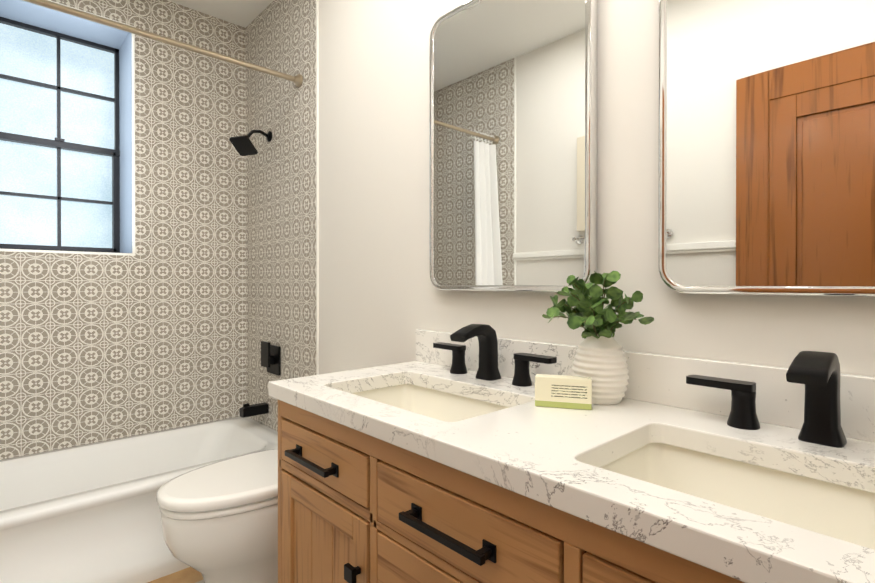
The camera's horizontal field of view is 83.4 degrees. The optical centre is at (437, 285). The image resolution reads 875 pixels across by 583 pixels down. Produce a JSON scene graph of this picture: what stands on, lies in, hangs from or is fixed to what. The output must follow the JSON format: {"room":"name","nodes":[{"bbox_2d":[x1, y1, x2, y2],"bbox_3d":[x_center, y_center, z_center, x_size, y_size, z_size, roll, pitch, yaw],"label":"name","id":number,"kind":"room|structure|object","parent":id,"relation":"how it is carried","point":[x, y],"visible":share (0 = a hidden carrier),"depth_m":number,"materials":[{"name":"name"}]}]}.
{"room":"bathroom","nodes":[
{"label":"bathroom","id":0,"kind":"room"},
{"bbox_2d":[0,0,245,459],"bbox_3d":[-1.848,-0.196,2.554,1.760,2.630,0.500,0,0,-43],"label":"wall","id":1,"kind":"structure","parent":0,"point":[149,336],"depth_m":2.56,"materials":[{"name":"tile"}]},
{"bbox_2d":[0,0,134,255],"bbox_3d":[-1.857,-0.735,2.431,0.556,1.164,0.344,0,0,-43],"label":"window","id":2,"kind":"structure","parent":1,"relation":"in","point":[59,150],"depth_m":2.54,"materials":[{"name":"black"}]},
{"bbox_2d":[147,567,203,582],"bbox_3d":[-0.715,1.185,1.337,1.760,0.120,3.835,0,0,-43],"label":"floor","id":3,"kind":"structure","parent":0,"point":[189,575],"depth_m":1.89,"materials":[{"name":"wood"}]},
{"bbox_2d":[0,416,277,582],"bbox_3d":[-1.415,0.942,2.091,1.502,0.360,0.770,0,0,-43],"label":"bathtub","id":4,"kind":"object","parent":3,"relation":"on","point":[88,513],"visible":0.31,"depth_m":1.91,"materials":[{"name":"white ceramic"}]},
{"bbox_2d":[156,449,277,582],"bbox_3d":[-0.616,0.763,1.792,0.721,0.721,0.400,0,0,-43],"label":"toilet","id":5,"kind":"object","parent":3,"relation":"on","point":[219,521],"visible":0.46,"depth_m":1.58,"materials":[{"name":"white ceramic"}]},
{"bbox_2d":[268,380,874,582],"bbox_3d":[0.256,0.717,0.979,0.574,0.822,1.533,0,0,-43],"label":"bathroom vanity","id":6,"kind":"object","parent":3,"relation":"on","point":[356,504],"depth_m":0.89,"materials":[{"name":"brown wood"}]},
{"bbox_2d":[268,360,874,582],"bbox_3d":[0.265,0.314,0.980,0.557,0.094,1.564,0,0,-43],"label":"countertop","id":7,"kind":"structure","parent":6,"relation":"on","point":[564,454],"depth_m":0.83,"materials":[{"name":"white stone"}]},
{"bbox_2d":[351,384,509,421],"bbox_3d":[-0.034,0.380,1.246,0.370,0.146,0.570,0,0,-43],"label":"sink","id":8,"kind":"object","parent":7,"relation":"in","point":[433,401],"depth_m":1.44,"materials":[{"name":"white ceramic"}]},
{"bbox_2d":[432,324,559,387],"bbox_3d":[0.109,0.186,1.377,0.160,0.159,0.439,0,0,-43],"label":"faucet","id":9,"kind":"object","parent":7,"relation":"on","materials":[{"name":"black metal"}]},
{"bbox_2d":[535,374,591,409],"bbox_3d":[0.278,0.233,1.086,0.120,0.066,0.034,0,0,17],"label":"soap box","id":10,"kind":"object","parent":7,"relation":"on","point":[565,391],"visible":1,"depth_m":1.07,"materials":[{"name":"beige cardboard"}]},
{"bbox_2d":[542,271,653,404],"bbox_3d":[0.355,0.116,1.108,0.207,0.301,0.242,0,0,-43],"label":"vase","id":11,"kind":"object","parent":7,"relation":"on","point":[600,359],"visible":0.92,"depth_m":1.09,"materials":[{"name":"white ceramic"}]},
{"bbox_2d":[600,443,874,549],"bbox_3d":[0.486,0.383,0.684,0.370,0.146,0.570,0,0,-43],"label":"sink","id":12,"kind":"object","parent":7,"relation":"in","point":[835,507],"depth_m":0.84,"materials":[{"name":"white ceramic"}]},
{"bbox_2d":[684,351,851,467],"bbox_3d":[0.629,0.189,0.815,0.160,0.159,0.440,0,0,-43],"label":"faucet","id":13,"kind":"object","parent":7,"relation":"on","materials":[{"name":"black metal"}]},
{"bbox_2d":[168,0,273,27],"bbox_3d":[-0.715,-1.565,1.324,1.760,0.120,3.835,0,0,-43],"label":"ceiling","id":14,"kind":"structure","parent":0,"point":[244,13],"depth_m":2.67,"materials":[{"name":"white paint"}]},
{"bbox_2d":[245,0,874,430],"bbox_3d":[0.054,-0.191,1.702,0.128,2.630,3.335,0,0,-43],"label":"wall","id":15,"kind":"structure","parent":0,"point":[337,226],"depth_m":1.87,"materials":[{"name":"paint"}]},
{"bbox_2d":[229,130,271,155],"bbox_3d":[-0.943,-0.745,2.507,0.236,0.166,0.182,0,0,-43],"label":"shower head","id":16,"kind":"object","parent":15,"relation":"attached to","point":[243,145],"visible":1,"depth_m":2.46},
{"bbox_2d":[240,402,268,417],"bbox_3d":[-0.982,0.657,2.631,0.135,0.066,0.056,0,0,-43],"label":"tub spout","id":17,"kind":"object","parent":15,"relation":"attached to","point":[247,410],"visible":1,"depth_m":2.60,"materials":[{"name":"black metal"}]},
{"bbox_2d":[261,341,280,375],"bbox_3d":[-0.888,0.377,2.581,0.062,0.175,0.150,0,0,-43],"label":"shower valve","id":18,"kind":"object","parent":15,"relation":"attached to","point":[271,358],"visible":1,"depth_m":2.56,"materials":[{"name":"black metal"}]},
{"bbox_2d":[429,0,597,291],"bbox_3d":[0.187,-0.435,1.446,0.034,0.900,0.600,0,0,-43],"label":"mirror","id":19,"kind":"object","parent":15,"relation":"attached to","point":[513,137],"visible":0.85,"depth_m":1.40,"materials":[{"name":"silver metal"}]},
{"bbox_2d":[658,0,874,296],"bbox_3d":[0.707,-0.432,0.885,0.034,0.900,0.600,0,0,-43],"label":"mirror","id":20,"kind":"object","parent":15,"relation":"attached to","point":[766,175],"visible":1,"depth_m":0.95,"materials":[{"name":"silver metal"}]},
{"bbox_2d":[416,329,874,439],"bbox_3d":[0.462,0.212,1.162,0.020,0.110,1.564,0,0,-43],"label":"backsplash","id":21,"kind":"structure","parent":0,"relation":"attached to","point":[658,378],"depth_m":1.08,"materials":[{"name":"white stone"}]},
{"bbox_3d":[-1.144,-0.186,0.593,0.128,2.630,3.335,0,0,-43],"label":"wall","id":22,"kind":"structure","parent":0,"visible":0},
{"bbox_2d":[22,0,302,86],"bbox_3d":[-1.222,-0.994,1.874,1.508,0.058,0.060,0,0,-43],"label":"curtain rod","id":23,"kind":"object","parent":22,"relation":"attached to","point":[297,79],"visible":1,"depth_m":1.97,"materials":[{"name":"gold metal"}]}
]}

